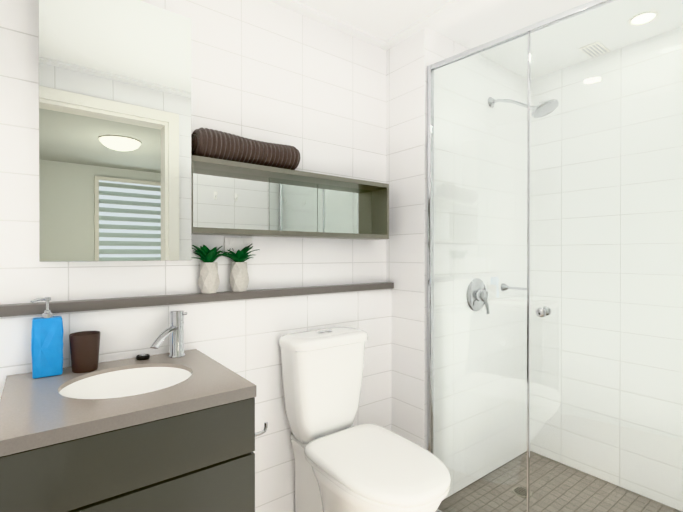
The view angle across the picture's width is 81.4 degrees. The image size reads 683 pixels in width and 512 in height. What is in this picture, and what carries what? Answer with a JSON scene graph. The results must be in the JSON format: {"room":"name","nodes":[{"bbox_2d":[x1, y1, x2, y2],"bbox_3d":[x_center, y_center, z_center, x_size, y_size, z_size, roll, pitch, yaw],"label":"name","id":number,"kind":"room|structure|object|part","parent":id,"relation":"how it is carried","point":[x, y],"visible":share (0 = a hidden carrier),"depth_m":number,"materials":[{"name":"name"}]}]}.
{"room":"bathroom","nodes":[
{"label":"bathroom","id":0,"kind":"room"},
{"bbox_2d":[0,0,391,511],"bbox_3d":[-0.487,0.064,1.575,1.772,2.300,0.140,0,0,-37],"label":"wall","id":1,"kind":"structure","parent":0,"point":[312,91],"depth_m":1.61,"materials":[{"name":"tile"}]},
{"bbox_2d":[38,0,191,261],"bbox_3d":[-0.717,-0.400,1.284,0.417,0.830,0.119,0,0,-37],"label":"mirror","id":2,"kind":"object","parent":1,"relation":"attached to","point":[115,163],"visible":1,"depth_m":1.22,"materials":[{"name":"clear mirror"}]},
{"bbox_2d":[0,282,393,316],"bbox_3d":[-0.412,0.154,1.558,1.671,0.030,0.058,0,0,-37],"label":"ledge","id":3,"kind":"object","parent":1,"relation":"on","point":[20,309],"depth_m":1.38,"materials":[{"name":"grey stone"}]},
{"bbox_2d":[192,244,259,293],"bbox_3d":[-0.453,0.044,1.528,0.282,0.189,0.127,0,0,-37],"label":"potted plant","id":4,"kind":"object","parent":3,"relation":"on","point":[208,281],"visible":1,"depth_m":1.49,"materials":[{"name":"concrete"}]},
{"bbox_3d":[-0.497,0.082,1.490,0.078,0.115,0.055,0,0,-37],"label":"pot","id":5,"kind":"part","parent":4,"relation":"part of","materials":[{"name":"ceramic"}]},
{"bbox_3d":[-0.402,0.081,1.563,0.078,0.115,0.055,0,0,-37],"label":"pot","id":6,"kind":"part","parent":4,"relation":"part of","materials":[{"name":"ceramic"}]},
{"bbox_2d":[224,237,251,254],"bbox_3d":[-0.411,-0.038,1.586,0.117,0.072,0.012,0,0,-37],"label":"electrical outlet","id":7,"kind":"object","parent":1,"relation":"attached to","point":[234,244],"visible":0.79,"depth_m":1.58,"materials":[{"name":"white plastic"}]},
{"bbox_2d":[192,155,388,239],"bbox_3d":[-0.177,-0.215,1.696,0.936,0.268,0.119,0,0,-37],"label":"wall shelf","id":8,"kind":"object","parent":1,"relation":"attached to","point":[232,198],"visible":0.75,"depth_m":1.67,"materials":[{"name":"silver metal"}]},
{"bbox_2d":[193,167,268,229],"bbox_3d":[-0.441,-0.215,1.560,0.340,0.228,0.006,0,0,-37],"label":"mirror","id":9,"kind":"object","parent":8,"relation":"on","point":[221,198],"depth_m":1.56,"materials":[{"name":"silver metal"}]},
{"bbox_2d":[191,127,299,169],"bbox_3d":[-0.364,-0.406,1.550,0.434,0.117,0.144,0,0,-37],"label":"towel","id":10,"kind":"object","parent":8,"relation":"on","point":[207,142],"visible":0.85,"depth_m":1.48,"materials":[{"name":"brown fabric"}]},
{"bbox_2d":[269,177,316,231],"bbox_3d":[-0.208,-0.216,1.737,0.240,0.228,0.006,0,0,-37],"label":"mirror","id":11,"kind":"object","parent":8,"relation":"on","point":[292,203],"depth_m":1.73,"materials":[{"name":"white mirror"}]},
{"bbox_2d":[317,184,371,233],"bbox_3d":[0.022,-0.216,1.912,0.330,0.228,0.006,0,0,-37],"label":"mirror","id":12,"kind":"object","parent":8,"relation":"on","point":[340,209],"depth_m":1.90,"materials":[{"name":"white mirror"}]},
{"bbox_2d":[269,0,393,50],"bbox_3d":[-0.413,-1.080,1.554,1.672,0.012,0.055,0,0,-37],"label":"trim","id":13,"kind":"structure","parent":1,"relation":"attached to","point":[324,18],"depth_m":1.83,"materials":[{"name":"white paint"}]},
{"bbox_2d":[386,0,471,45],"bbox_3d":[0.686,-1.079,1.446,0.055,0.012,1.449,0,0,-37],"label":"trim","id":14,"kind":"structure","parent":1,"relation":"attached to","point":[451,6],"depth_m":1.82,"materials":[{"name":"white paint"}]},
{"bbox_2d":[386,27,527,499],"bbox_3d":[0.710,0.061,2.349,1.072,2.300,0.359,0,0,-37],"label":"wall","id":15,"kind":"structure","parent":0,"point":[409,60],"depth_m":2.05,"materials":[{"name":"tile"}]},
{"bbox_2d":[466,97,558,313],"bbox_3d":[0.911,-0.289,2.049,0.372,1.188,0.358,0,0,-37],"label":"fittings","id":16,"kind":"object","parent":15,"relation":"attached to","point":[471,289],"depth_m":2.09,"materials":[{"name":"silver metal"}]},
{"bbox_3d":[0.980,0.181,2.228,0.048,0.048,0.162,0,0,-37],"label":"rod","id":17,"kind":"part","parent":16,"relation":"part of","materials":[{"name":"silver metal"}]},
{"bbox_2d":[296,0,682,79],"bbox_3d":[0.413,-1.125,1.272,2.844,0.080,1.704,0,0,-37],"label":"ceiling","id":18,"kind":"structure","parent":0,"point":[472,24],"depth_m":1.85,"materials":[{"name":"white paint"}]},
{"bbox_2d":[580,41,609,57],"bbox_3d":[1.334,-1.085,2.090,0.160,0.006,0.090,0,0,-37],"label":"ceiling vent","id":19,"kind":"object","parent":18,"relation":"in","point":[596,53],"depth_m":2.08,"materials":[{"name":"white"}]},
{"bbox_2d":[628,10,658,25],"bbox_3d":[1.378,-1.084,1.814,0.114,0.006,0.114,0,0,-37],"label":"recessed light","id":20,"kind":"object","parent":18,"relation":"in","point":[641,21],"depth_m":1.81,"materials":[{"name":"white"}]},
{"bbox_2d":[530,26,682,511],"bbox_3d":[1.613,0.062,1.966,0.100,2.300,1.345,0,0,-37],"label":"wall","id":21,"kind":"structure","parent":0,"point":[616,241],"depth_m":2.11,"materials":[{"name":"tile"}]},
{"bbox_3d":[0.900,1.272,-0.232,1.784,0.100,4.704,0,0,-37],"label":"floor","id":22,"kind":"structure","parent":0,"visible":0},
{"bbox_2d":[0,310,267,511],"bbox_3d":[-0.527,0.702,1.139,0.686,1.028,0.508,0,0,-37],"label":"bathroom vanity","id":23,"kind":"object","parent":22,"relation":"on","point":[173,430],"visible":1,"depth_m":0.93,"materials":[{"name":"wood"}]},
{"bbox_3d":[-0.444,0.446,0.899,0.526,0.142,0.020,0,0,-37],"label":"drawer","id":24,"kind":"part","parent":23,"relation":"part of","materials":[{"name":"grey wood"}]},
{"bbox_2d":[0,349,255,456],"bbox_3d":[-0.589,0.356,1.090,0.530,0.030,0.508,0,0,-37],"label":"countertop","id":25,"kind":"structure","parent":23,"relation":"on","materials":[{"name":"stone"}]},
{"bbox_2d":[31,297,62,378],"bbox_3d":[-0.840,0.228,1.134,0.075,0.224,0.050,0,0,-37],"label":"soap dispenser","id":26,"kind":"object","parent":25,"relation":"on","point":[47,343],"visible":1,"depth_m":1.12,"materials":[{"name":"blue plastic"}]},
{"bbox_2d":[69,331,100,372],"bbox_3d":[-0.765,0.285,1.185,0.079,0.110,0.079,0,0,-37],"label":"cup","id":27,"kind":"object","parent":25,"relation":"on","point":[84,348],"visible":0.98,"depth_m":1.16,"materials":[{"name":"brown plastic"}]},
{"bbox_2d":[59,367,191,398],"bbox_3d":[-0.588,0.419,1.105,0.348,0.133,0.324,0,0,-37],"label":"basin","id":28,"kind":"object","parent":25,"relation":"in","point":[103,382],"depth_m":1.20,"materials":[{"name":"white ceramic"}]},
{"bbox_2d":[136,353,149,359],"bbox_3d":[-0.657,0.332,1.313,0.041,0.016,0.041,0,0,-37],"label":"plug","id":29,"kind":"object","parent":25,"relation":"on","point":[144,356],"visible":1,"depth_m":1.30,"materials":[{"name":"black rubber"}]},
{"bbox_2d":[150,310,186,357],"bbox_3d":[-0.567,0.264,1.303,0.130,0.154,0.120,0,0,-37],"label":"tap","id":30,"kind":"object","parent":25,"relation":"on","point":[176,329],"depth_m":1.33,"materials":[{"name":"silver metal"}]},
{"bbox_3d":[-0.444,0.728,0.900,0.526,0.409,0.020,0,0,-37],"label":"drawer","id":31,"kind":"part","parent":23,"relation":"part of","materials":[{"name":"grey wood"}]},
{"bbox_2d":[279,327,450,511],"bbox_3d":[0.082,0.767,1.484,0.382,0.895,0.695,0,0,-37],"label":"toilet","id":32,"kind":"object","parent":22,"relation":"on","point":[342,464],"visible":1,"depth_m":1.54,"materials":[{"name":"white ceramic"}]},
{"bbox_3d":[-0.071,0.345,1.683,0.382,0.044,0.191,0,0,-37],"label":"cistern lid","id":33,"kind":"part","parent":32,"relation":"part of","materials":[{"name":"white ceramic"}]},
{"bbox_3d":[0.136,0.750,1.414,0.372,0.017,0.511,0,0,-37],"label":"seat","id":34,"kind":"part","parent":32,"relation":"part of","materials":[{"name":"white plastic"}]},
{"bbox_3d":[0.136,0.725,1.413,0.376,0.030,0.516,0,0,-37],"label":"seat lid","id":35,"kind":"part","parent":32,"relation":"part of","materials":[{"name":"white plastic"}]},
{"label":"outside","id":36,"kind":"structure","parent":0,"visible":0},
{"bbox_2d":[438,451,680,511],"bbox_3d":[1.228,1.266,1.684,1.060,0.096,1.355,0,0,-37],"label":"floor","id":37,"kind":"structure","parent":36,"point":[614,503],"depth_m":2.02,"materials":[{"name":"grey tile"}]},
{"bbox_2d":[512,486,531,497],"bbox_3d":[0.930,1.214,2.043,0.092,0.005,0.092,0,0,-37],"label":"floor drain","id":38,"kind":"object","parent":37,"relation":"on","point":[518,489],"depth_m":2.04,"materials":[{"name":"silver metal"}]},
{"bbox_2d":[427,0,682,511],"bbox_3d":[0.849,0.158,1.450,0.078,2.114,1.244,0,0,-44],"label":"screen","id":39,"kind":"object","parent":37,"relation":"on","point":[536,27],"visible":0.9,"depth_m":1.54,"materials":[{"name":"clear glass"}]},
{"bbox_3d":[0.777,0.214,1.525,0.078,0.036,0.036,0,0,-44],"label":"knob","id":40,"kind":"part","parent":39,"relation":"part of","materials":[{"name":"silver metal"}]},
{"bbox_3d":[1.007,0.166,1.289,0.006,2.076,0.761,0,0,-44],"label":"glass door","id":41,"kind":"part","parent":39,"relation":"part of","materials":[{"name":"clear glass"}]}
]}

